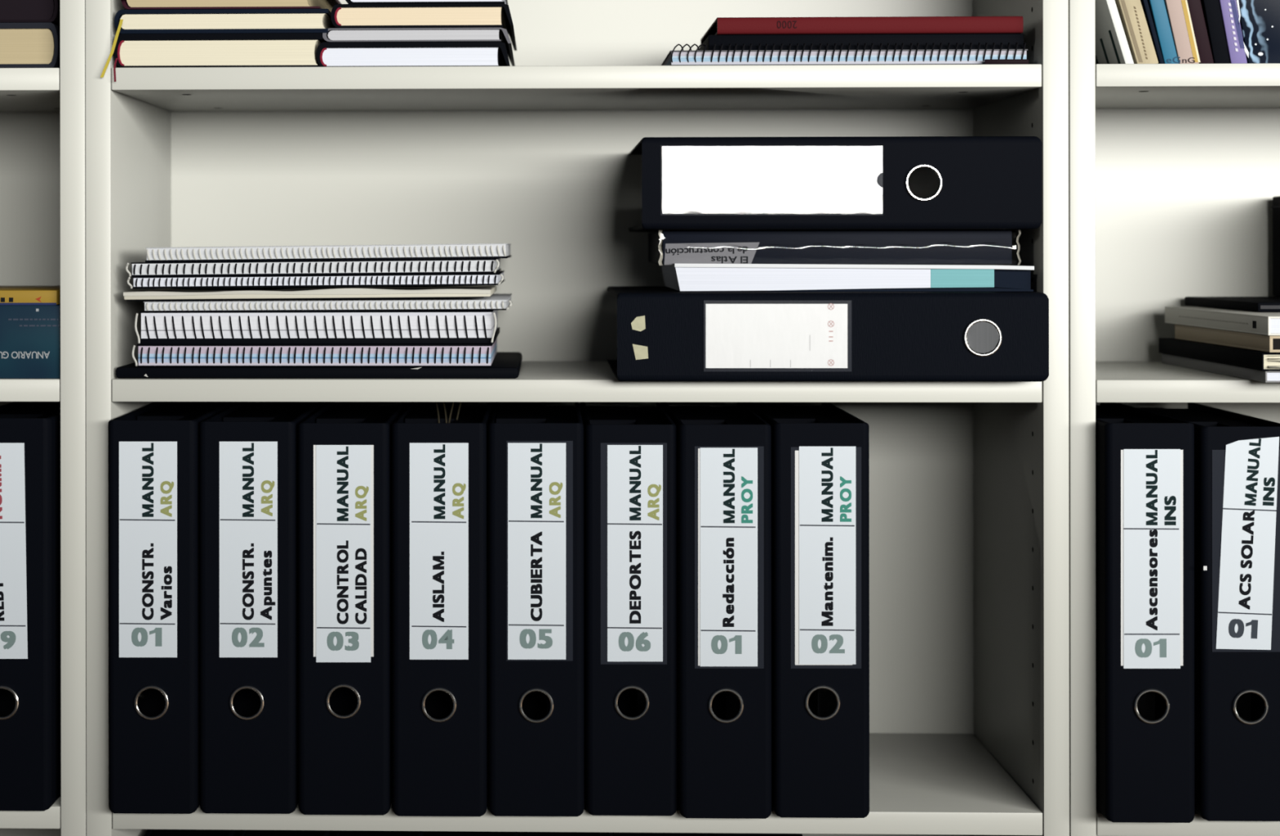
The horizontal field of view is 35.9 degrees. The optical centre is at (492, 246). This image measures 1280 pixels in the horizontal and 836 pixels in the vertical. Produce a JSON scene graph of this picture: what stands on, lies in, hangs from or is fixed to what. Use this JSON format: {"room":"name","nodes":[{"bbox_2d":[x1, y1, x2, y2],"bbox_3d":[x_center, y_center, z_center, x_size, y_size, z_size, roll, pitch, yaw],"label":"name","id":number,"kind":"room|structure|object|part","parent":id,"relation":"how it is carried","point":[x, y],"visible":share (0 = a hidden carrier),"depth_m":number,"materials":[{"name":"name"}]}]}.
{"room":"office","nodes":[
{"label":"office","id":0,"kind":"room"},
{"bbox_3d":[2.308,1.472,-0.699,9.400,0.050,5.110,0,0,2],"label":"floor","id":1,"kind":"structure","parent":0,"visible":0},
{"bbox_2d":[0,0,86,835],"bbox_3d":[-0.732,0.441,1.768,0.803,2.020,0.280,0,0,2],"label":"bookcase","id":2,"kind":"object","parent":1,"relation":"on","point":[42,110],"visible":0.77,"depth_m":1.62,"materials":[{"name":"grey laminate"}]},
{"bbox_2d":[0,22,59,68],"bbox_3d":[-0.477,-0.167,1.738,0.240,0.038,0.210,0,0,2],"label":"book","id":3,"kind":"object","parent":2,"relation":"on","point":[22,45],"visible":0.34,"depth_m":1.63,"materials":[{"name":"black paper"}]},
{"bbox_2d":[0,0,59,26],"bbox_3d":[-0.477,-0.199,1.738,0.240,0.027,0.210,0,0,2],"label":"book","id":4,"kind":"object","parent":3,"relation":"on","point":[11,11],"visible":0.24,"depth_m":1.63,"materials":[{"name":"black paper"}]},
{"bbox_2d":[0,401,60,810],"bbox_3d":[-0.397,0.301,1.736,0.078,0.320,0.264,0,0,2],"label":"binder","id":5,"kind":"object","parent":2,"relation":"on","point":[30,431],"visible":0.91,"depth_m":1.60,"materials":[{"name":"black plastic"}]},
{"bbox_2d":[0,304,60,378],"bbox_3d":[-0.494,0.079,1.726,0.281,0.061,0.200,0,0,2],"label":"yearbook","id":6,"kind":"object","parent":2,"relation":"on","point":[30,335],"visible":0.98,"depth_m":1.62,"materials":[{"name":"blue paper"}]},
{"bbox_2d":[0,285,60,305],"bbox_3d":[-0.496,0.043,1.728,0.277,0.012,0.196,0,0,2],"label":"paperback book","id":7,"kind":"object","parent":6,"relation":"on","point":[9,295],"visible":0.72,"depth_m":1.63,"materials":[{"name":"yellow paper"}]},
{"bbox_3d":[-0.733,-0.137,1.759,0.760,0.019,0.260,0,0,2],"label":"shelf","id":8,"kind":"part","parent":2,"relation":"part of","materials":[{"name":"grey laminate"}]},
{"bbox_3d":[-0.733,0.119,1.759,0.760,0.019,0.260,0,0,2],"label":"shelf","id":9,"kind":"part","parent":2,"relation":"part of","materials":[{"name":"grey laminate"}]},
{"bbox_3d":[-0.732,0.471,1.759,0.760,0.019,0.260,0,0,2],"label":"shelf","id":10,"kind":"part","parent":2,"relation":"part of","materials":[{"name":"grey laminate"}]},
{"bbox_3d":[-0.729,0.421,1.893,0.762,1.940,0.006,0,0,2],"label":"panel","id":11,"kind":"part","parent":2,"relation":"part of","materials":[{"name":"grey laminate"}]},
{"bbox_2d":[60,737,61,801],"bbox_3d":[-0.354,0.312,1.749,0.002,0.298,0.238,0,0,2],"label":"folder","id":12,"kind":"object","parent":2,"relation":"on","point":[60,738],"visible":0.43,"depth_m":1.63,"materials":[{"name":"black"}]},
{"bbox_3d":[-0.341,0.440,1.758,0.021,2.020,0.280,0,0,2],"label":"panel","id":13,"kind":"part","parent":2,"relation":"part of","materials":[{"name":"grey laminate"}]},
{"bbox_2d":[85,0,1069,835],"bbox_3d":[0.071,0.440,1.747,0.803,2.020,0.280,0,0,2],"label":"bookcase","id":14,"kind":"object","parent":1,"relation":"on","point":[969,486],"visible":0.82,"depth_m":1.81,"materials":[{"name":"grey laminate"}]},
{"bbox_3d":[-0.320,0.440,1.757,0.021,2.020,0.280,0,0,2],"label":"panel","id":15,"kind":"part","parent":14,"relation":"part of","materials":[{"name":"grey laminate"}]},
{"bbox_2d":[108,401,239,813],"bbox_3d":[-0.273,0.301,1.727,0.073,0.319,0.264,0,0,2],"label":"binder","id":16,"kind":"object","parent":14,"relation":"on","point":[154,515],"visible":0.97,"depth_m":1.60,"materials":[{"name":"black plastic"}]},
{"bbox_2d":[144,829,241,835],"bbox_3d":[-0.265,0.672,1.731,0.078,0.318,0.264,0,0,2],"label":"binder","id":17,"kind":"object","parent":14,"relation":"on","point":[150,832],"visible":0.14,"depth_m":1.74,"materials":[{"name":"black plastic"}]},
{"bbox_2d":[113,33,326,81],"bbox_3d":[-0.223,-0.155,1.718,0.173,0.040,0.219,0,0,2],"label":"book","id":18,"kind":"object","parent":14,"relation":"on","point":[132,50],"visible":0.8,"depth_m":1.62,"materials":[{"name":"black paper"}]},
{"bbox_2d":[100,8,336,77],"bbox_3d":[-0.225,-0.167,1.719,0.186,0.057,0.220,0,0,2],"label":"book","id":19,"kind":"object","parent":18,"relation":"on","point":[202,20],"visible":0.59,"depth_m":1.62,"materials":[{"name":"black paper"}]},
{"bbox_2d":[120,0,341,12],"bbox_3d":[-0.221,-0.208,1.724,0.165,0.025,0.210,0,0,2],"label":"book","id":20,"kind":"object","parent":19,"relation":"on","point":[127,4],"visible":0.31,"depth_m":1.62,"materials":[{"name":"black paper"}]},
{"bbox_2d":[199,401,328,813],"bbox_3d":[-0.196,0.301,1.727,0.079,0.318,0.264,0,0,2],"label":"binder","id":21,"kind":"object","parent":14,"relation":"on","point":[248,452],"visible":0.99,"depth_m":1.60,"materials":[{"name":"black plastic"}]},
{"bbox_2d":[239,830,335,835],"bbox_3d":[-0.182,0.672,1.728,0.078,0.318,0.264,0,0,2],"label":"binder","id":22,"kind":"object","parent":14,"relation":"on","point":[244,833],"visible":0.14,"depth_m":1.74,"materials":[{"name":"black plastic"}]},
{"bbox_2d":[115,351,522,378],"bbox_3d":[-0.142,0.104,1.736,0.334,0.010,0.235,0,0,2],"label":"case","id":23,"kind":"object","parent":14,"relation":"on","point":[506,365],"visible":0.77,"depth_m":1.62,"materials":[{"name":"black plastic"}]},
{"bbox_2d":[132,337,497,366],"bbox_3d":[-0.146,0.090,1.722,0.297,0.019,0.216,0,0,2],"label":"spiral notebook","id":24,"kind":"object","parent":23,"relation":"on","point":[220,354],"visible":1,"depth_m":1.62,"materials":[{"name":"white paper"}]},
{"bbox_2d":[134,310,499,344],"bbox_3d":[-0.142,0.067,1.722,0.298,0.027,0.216,0,0,2],"label":"spiral notebook","id":25,"kind":"object","parent":24,"relation":"on","point":[414,326],"visible":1,"depth_m":1.62,"materials":[{"name":"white paper"}]},
{"bbox_2d":[142,293,511,311],"bbox_3d":[-0.133,0.049,1.722,0.305,0.011,0.216,0,0,2],"label":"spiral notebook","id":26,"kind":"object","parent":25,"relation":"on","point":[495,301],"visible":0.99,"depth_m":1.62,"materials":[{"name":"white paper"}]},
{"bbox_2d":[123,285,496,301],"bbox_3d":[-0.150,0.038,1.716,0.303,0.010,0.202,-1,0,2],"label":"paper pad","id":27,"kind":"object","parent":26,"relation":"on","point":[404,291],"visible":0.98,"depth_m":1.62,"materials":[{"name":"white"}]},
{"bbox_2d":[127,270,504,288],"bbox_3d":[-0.143,0.028,1.722,0.310,0.012,0.216,0,0,2],"label":"spiral notebook","id":28,"kind":"object","parent":27,"relation":"on","point":[494,278],"visible":0.99,"depth_m":1.62,"materials":[{"name":"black paper"}]},
{"bbox_2d":[125,257,501,276],"bbox_3d":[-0.145,0.017,1.722,0.308,0.012,0.216,-1,0,2],"label":"spiral notebook","id":29,"kind":"object","parent":28,"relation":"on","point":[432,265],"visible":0.98,"depth_m":1.62,"materials":[{"name":"black paper"}]},
{"bbox_2d":[145,243,511,262],"bbox_3d":[-0.134,0.005,1.724,0.299,0.016,0.212,0,0,2],"label":"spiral notebook","id":30,"kind":"object","parent":29,"relation":"on","point":[495,251],"visible":1,"depth_m":1.62,"materials":[{"name":"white paper"}]},
{"bbox_2d":[297,401,411,815],"bbox_3d":[-0.117,0.302,1.723,0.075,0.317,0.264,0,0,2],"label":"binder","id":31,"kind":"object","parent":14,"relation":"on","point":[344,451],"visible":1,"depth_m":1.59,"materials":[{"name":"black plastic"}]},
{"bbox_2d":[333,830,429,835],"bbox_3d":[-0.099,0.672,1.726,0.078,0.318,0.264,0,0,2],"label":"binder","id":32,"kind":"object","parent":14,"relation":"on","point":[338,833],"visible":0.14,"depth_m":1.74,"materials":[{"name":"black plastic"}]},
{"bbox_2d":[315,41,510,66],"bbox_3d":[-0.062,-0.158,1.719,0.159,0.020,0.210,0,0,2],"label":"book","id":33,"kind":"object","parent":14,"relation":"on","point":[353,54],"visible":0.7,"depth_m":1.62,"materials":[{"name":"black paper"}]},
{"bbox_2d":[322,27,515,66],"bbox_3d":[-0.059,-0.173,1.720,0.155,0.013,0.210,0,0,2],"label":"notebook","id":34,"kind":"object","parent":33,"relation":"on","point":[369,34],"visible":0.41,"depth_m":1.62,"materials":[{"name":"grey paper"}]},
{"bbox_2d":[330,3,516,50],"bbox_3d":[-0.055,-0.190,1.720,0.150,0.020,0.210,0,0,2],"label":"book","id":35,"kind":"object","parent":34,"relation":"on","point":[437,15],"visible":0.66,"depth_m":1.62,"materials":[{"name":"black paper"}]},
{"bbox_2d":[345,0,507,4],"bbox_3d":[-0.053,-0.209,1.720,0.133,0.018,0.210,0,0,2],"label":"book","id":36,"kind":"object","parent":35,"relation":"on","point":[349,2],"visible":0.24,"depth_m":1.62,"materials":[{"name":"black paper"}]},
{"bbox_2d":[391,401,494,816],"bbox_3d":[-0.040,0.296,1.718,0.077,0.328,0.264,0,0,2],"label":"binder","id":37,"kind":"object","parent":14,"relation":"on","point":[440,542],"visible":0.98,"depth_m":1.59,"materials":[{"name":"black plastic"}]},
{"bbox_2d":[428,831,519,835],"bbox_3d":[-0.016,0.672,1.724,0.078,0.318,0.264,0,0,2],"label":"binder","id":38,"kind":"object","parent":14,"relation":"on","point":[431,833],"visible":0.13,"depth_m":1.74,"materials":[{"name":"black"}]},
{"bbox_2d":[488,402,583,816],"bbox_3d":[0.039,0.301,1.718,0.077,0.318,0.264,0,0,2],"label":"binder","id":39,"kind":"object","parent":14,"relation":"on","point":[535,466],"visible":0.99,"depth_m":1.59,"materials":[{"name":"black plastic"}]},
{"bbox_2d":[523,831,613,835],"bbox_3d":[0.067,0.672,1.722,0.078,0.318,0.264,0,0,2],"label":"binder","id":40,"kind":"object","parent":14,"relation":"on","point":[526,833],"visible":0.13,"depth_m":1.74,"materials":[{"name":"black plastic"}]},
{"bbox_3d":[0.070,-0.138,1.738,0.760,0.019,0.260,0,0,2],"label":"shelf","id":41,"kind":"part","parent":14,"relation":"part of","materials":[{"name":"grey laminate"}]},
{"bbox_3d":[0.071,0.118,1.738,0.760,0.019,0.260,0,0,2],"label":"shelf","id":42,"kind":"part","parent":14,"relation":"part of","materials":[{"name":"grey laminate"}]},
{"bbox_3d":[0.071,0.470,1.738,0.760,0.019,0.260,0,0,2],"label":"shelf","id":43,"kind":"part","parent":14,"relation":"part of","materials":[{"name":"grey laminate"}]},
{"bbox_2d":[580,402,676,815],"bbox_3d":[0.116,0.302,1.720,0.074,0.316,0.264,0,0,2],"label":"binder","id":44,"kind":"object","parent":14,"relation":"on","point":[630,452],"visible":1,"depth_m":1.59,"materials":[{"name":"black plastic"}]},
{"bbox_2d":[613,832,707,835],"bbox_3d":[0.150,0.672,1.720,0.078,0.318,0.264,0,0,2],"label":"binder","id":45,"kind":"object","parent":14,"relation":"on","point":[614,833],"visible":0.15,"depth_m":1.73,"materials":[{"name":"black"}]},
{"bbox_2d":[660,402,771,818],"bbox_3d":[0.192,0.302,1.712,0.074,0.317,0.264,0,0,2],"label":"binder","id":46,"kind":"object","parent":14,"relation":"on","point":[724,453],"visible":0.98,"depth_m":1.58,"materials":[{"name":"black plastic"}]},
{"bbox_2d":[706,832,802,835],"bbox_3d":[0.233,0.672,1.717,0.078,0.318,0.264,0,0,2],"label":"binder","id":47,"kind":"object","parent":14,"relation":"on","point":[708,833],"visible":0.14,"depth_m":1.73,"materials":[{"name":"black"}]},
{"bbox_2d":[742,402,869,817],"bbox_3d":[0.269,0.301,1.713,0.077,0.318,0.264,0,0,2],"label":"binder","id":48,"kind":"object","parent":14,"relation":"on","point":[820,454],"visible":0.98,"depth_m":1.58,"materials":[{"name":"black plastic"}]},
{"bbox_2d":[606,286,1048,381],"bbox_3d":[0.276,0.072,1.701,0.344,0.071,0.264,0,0,2],"label":"binder","id":49,"kind":"object","parent":14,"relation":"on","point":[664,333],"visible":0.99,"depth_m":1.57,"materials":[{"name":"black"}]},
{"bbox_2d":[661,263,1034,291],"bbox_3d":[0.298,0.025,1.704,0.292,0.023,0.202,0,0,2],"label":"paperback book","id":50,"kind":"object","parent":49,"relation":"on","point":[679,277],"visible":0.92,"depth_m":1.60,"materials":[{"name":"white paper"}]},
{"bbox_2d":[648,229,1021,265],"bbox_3d":[0.289,0.001,1.728,0.298,0.029,0.231,0,0,2],"label":"book","id":51,"kind":"object","parent":50,"relation":"on","point":[690,246],"visible":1,"depth_m":1.62,"materials":[{"name":"black paper"}]},
{"bbox_2d":[664,242,759,265],"bbox_3d":[0.181,0.006,1.619,0.078,0.019,0.001,0,0,2],"label":"print","id":52,"kind":"object","parent":51,"relation":"on","point":[674,252],"depth_m":1.62,"materials":[{"name":"black"}]},
{"bbox_2d":[628,136,1041,231],"bbox_3d":[0.287,-0.052,1.725,0.323,0.075,0.264,0,0,2],"label":"binder","id":53,"kind":"object","parent":51,"relation":"on","point":[844,183],"visible":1,"depth_m":1.59,"materials":[{"name":"black plastic"}]},
{"bbox_2d":[661,42,1027,65],"bbox_3d":[0.294,-0.158,1.707,0.291,0.019,0.202,0,0,2],"label":"spiral notebook","id":54,"kind":"object","parent":14,"relation":"on","point":[963,56],"visible":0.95,"depth_m":1.61,"materials":[{"name":"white paper"}]},
{"bbox_2d":[698,33,1023,50],"bbox_3d":[0.310,-0.168,1.704,0.258,0.014,0.171,0,0,2],"label":"book","id":55,"kind":"object","parent":54,"relation":"on","point":[785,39],"visible":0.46,"depth_m":1.62,"materials":[{"name":"black paper"}]},
{"bbox_2d":[700,16,1023,44],"bbox_3d":[0.313,-0.182,1.702,0.250,0.014,0.175,0,0,2],"label":"book","id":56,"kind":"object","parent":55,"relation":"on","point":[908,24],"visible":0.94,"depth_m":1.61,"materials":[{"name":"red fabric"}]},
{"bbox_2d":[984,59,1028,63],"bbox_3d":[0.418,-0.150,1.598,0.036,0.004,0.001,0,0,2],"label":"case","id":57,"kind":"object","parent":14,"relation":"on","point":[986,61],"visible":1,"depth_m":1.60,"materials":[{"name":"black plastic"}]},
{"bbox_3d":[0.462,0.439,1.736,0.021,2.020,0.280,0,0,2],"label":"panel","id":58,"kind":"part","parent":14,"relation":"part of","materials":[{"name":"grey laminate"}]},
{"bbox_2d":[1068,0,1279,835],"bbox_3d":[0.875,0.439,1.725,0.803,2.020,0.280,0,0,2],"label":"bookcase","id":59,"kind":"object","parent":1,"relation":"on","point":[1174,169],"visible":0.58,"depth_m":1.83,"materials":[{"name":"grey laminate"}]},
{"bbox_3d":[0.484,0.439,1.736,0.021,2.020,0.280,0,0,2],"label":"panel","id":60,"kind":"part","parent":59,"relation":"part of","materials":[{"name":"grey laminate"}]},
{"bbox_2d":[1095,0,1133,64],"bbox_3d":[0.517,-0.218,1.705,0.047,0.138,0.110,0,0,2],"label":"paperback book","id":61,"kind":"object","parent":59,"relation":"on","point":[1112,46],"visible":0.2,"depth_m":1.66,"materials":[{"name":"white paper"}]},
{"bbox_2d":[1115,0,1158,63],"bbox_3d":[0.531,-0.227,1.710,0.060,0.156,0.121,0,0,2],"label":"paperback book","id":62,"kind":"object","parent":59,"relation":"on","point":[1131,12],"visible":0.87,"depth_m":1.65,"materials":[{"name":"brown paper"}]},
{"bbox_2d":[1120,0,1147,62],"bbox_3d":[0.540,-0.182,1.649,0.010,0.055,0.001,-16,0,1],"label":"print","id":63,"kind":"object","parent":62,"relation":"attached to","point":[1133,20],"depth_m":1.65,"materials":[{"name":"brown paper"}]},
{"bbox_2d":[1095,402,1194,822],"bbox_3d":[0.529,0.300,1.699,0.071,0.319,0.264,0,0,2],"label":"binder","id":64,"kind":"object","parent":59,"relation":"on","point":[1144,460],"visible":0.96,"depth_m":1.57,"materials":[{"name":"black plastic"}]},
{"bbox_2d":[1140,0,1164,63],"bbox_3d":[0.544,-0.229,1.714,0.045,0.160,0.130,0,0,2],"label":"paperback book","id":65,"kind":"object","parent":59,"relation":"on","point":[1144,4],"visible":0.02,"depth_m":1.65,"materials":[{"name":"black paper"}]},
{"bbox_2d":[1146,0,1180,63],"bbox_3d":[0.553,-0.234,1.714,0.050,0.170,0.131,0,0,2],"label":"paperback book","id":66,"kind":"object","parent":59,"relation":"on","point":[1157,7],"visible":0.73,"depth_m":1.65,"materials":[{"name":"blue paper"}]},
{"bbox_2d":[1166,56,1180,62],"bbox_3d":[0.572,-0.156,1.648,0.012,0.006,0.001,-13,0,1],"label":"print","id":67,"kind":"object","parent":66,"relation":"attached to","point":[1167,60],"depth_m":1.65},
{"bbox_2d":[1164,0,1199,63],"bbox_3d":[0.569,-0.236,1.713,0.054,0.175,0.131,0,0,2],"label":"paperback book","id":68,"kind":"object","parent":59,"relation":"on","point":[1177,11],"visible":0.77,"depth_m":1.65,"materials":[{"name":"beige paper"}]},
{"bbox_2d":[1181,0,1199,62],"bbox_3d":[0.581,-0.179,1.648,0.015,0.054,0.001,-12,0,2],"label":"print","id":69,"kind":"object","parent":68,"relation":"attached to","point":[1189,52],"depth_m":1.65,"materials":[{"name":"beige"}]},
{"bbox_3d":[0.874,-0.140,1.716,0.760,0.019,0.260,0,0,2],"label":"shelf","id":70,"kind":"part","parent":59,"relation":"part of","materials":[{"name":"grey laminate"}]},
{"bbox_3d":[0.874,0.117,1.716,0.760,0.019,0.260,0,0,2],"label":"shelf","id":71,"kind":"part","parent":59,"relation":"part of","materials":[{"name":"grey laminate"}]},
{"bbox_3d":[0.875,0.469,1.716,0.760,0.019,0.260,0,0,2],"label":"shelf","id":72,"kind":"part","parent":59,"relation":"part of","materials":[{"name":"grey laminate"}]},
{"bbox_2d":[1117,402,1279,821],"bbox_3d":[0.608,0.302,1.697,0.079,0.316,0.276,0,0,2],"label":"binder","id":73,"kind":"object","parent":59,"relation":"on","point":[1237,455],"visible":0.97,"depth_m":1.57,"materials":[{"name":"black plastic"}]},
{"bbox_2d":[1186,0,1213,63],"bbox_3d":[0.583,-0.238,1.718,0.048,0.178,0.140,0,0,2],"label":"paperback book","id":74,"kind":"object","parent":59,"relation":"on","point":[1195,8],"visible":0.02,"depth_m":1.65,"materials":[{"name":"black paper"}]},
{"bbox_2d":[1200,0,1230,63],"bbox_3d":[0.599,-0.241,1.718,0.044,0.183,0.140,0,0,2],"label":"paperback book","id":75,"kind":"object","parent":59,"relation":"on","point":[1211,8],"visible":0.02,"depth_m":1.65,"materials":[{"name":"black paper"}]},
{"bbox_2d":[1161,353,1279,382],"bbox_3d":[0.702,0.103,1.687,0.170,0.009,0.262,0,0,2],"label":"paperback book","id":76,"kind":"object","parent":59,"relation":"on","point":[1267,376],"visible":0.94,"depth_m":1.65,"materials":[{"name":"grey paper"}]},
{"bbox_2d":[1159,337,1279,370],"bbox_3d":[0.698,0.092,1.682,0.170,0.015,0.267,0,0,2],"label":"paperback book","id":77,"kind":"object","parent":76,"relation":"on","point":[1228,355],"visible":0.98,"depth_m":1.65,"materials":[{"name":"black paper"}]},
{"bbox_2d":[1174,324,1279,352],"bbox_3d":[0.705,0.077,1.675,0.170,0.013,0.235,0,0,2],"label":"paperback book","id":78,"kind":"object","parent":77,"relation":"on","point":[1270,344],"visible":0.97,"depth_m":1.65,"materials":[{"name":"brown paper"}]},
{"bbox_2d":[1164,306,1279,335],"bbox_3d":[0.704,0.063,1.686,0.170,0.015,0.260,0,0,2],"label":"paperback book","id":79,"kind":"object","parent":78,"relation":"on","point":[1267,323],"visible":0.99,"depth_m":1.66,"materials":[{"name":"grey paper"}]},
{"bbox_2d":[1178,315,1256,328],"bbox_3d":[0.619,0.063,1.681,0.001,0.006,0.193,0,0,2],"label":"print","id":80,"kind":"object","parent":79,"relation":"on","point":[1207,322],"depth_m":1.67,"materials":[{"name":"grey paper"}]},
{"bbox_2d":[1184,296,1279,311],"bbox_3d":[0.716,0.051,1.744,0.140,0.008,0.191,0,0,2],"label":"book","id":81,"kind":"object","parent":79,"relation":"on","point":[1255,304],"visible":1,"depth_m":1.73,"materials":[{"name":"black paper"}]},
{"bbox_2d":[1271,195,1279,297],"bbox_3d":[0.777,0.000,1.748,0.101,0.093,0.181,0,0,2],"label":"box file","id":82,"kind":"object","parent":81,"relation":"on","point":[1276,200],"visible":1,"depth_m":1.83,"materials":[{"name":"black"}]},
{"bbox_2d":[1218,0,1247,63],"bbox_3d":[0.612,-0.243,1.717,0.046,0.188,0.141,0,0,2],"label":"paperback book","id":83,"kind":"object","parent":59,"relation":"on","point":[1228,9],"visible":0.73,"depth_m":1.65,"materials":[{"name":"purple paper"}]},
{"bbox_2d":[1227,0,1244,51],"bbox_3d":[0.623,-0.185,1.647,0.008,0.044,0.001,-10,0,2],"label":"print","id":84,"kind":"object","parent":83,"relation":"attached to","point":[1235,40],"depth_m":1.65,"materials":[{"name":"purple paper"}]},
{"bbox_2d":[1235,0,1279,63],"bbox_3d":[0.638,-0.251,1.722,0.074,0.204,0.151,0,0,2],"label":"paperback book","id":85,"kind":"object","parent":59,"relation":"on","point":[1259,20],"visible":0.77,"depth_m":1.65,"materials":[{"name":"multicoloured paper"}]}
]}

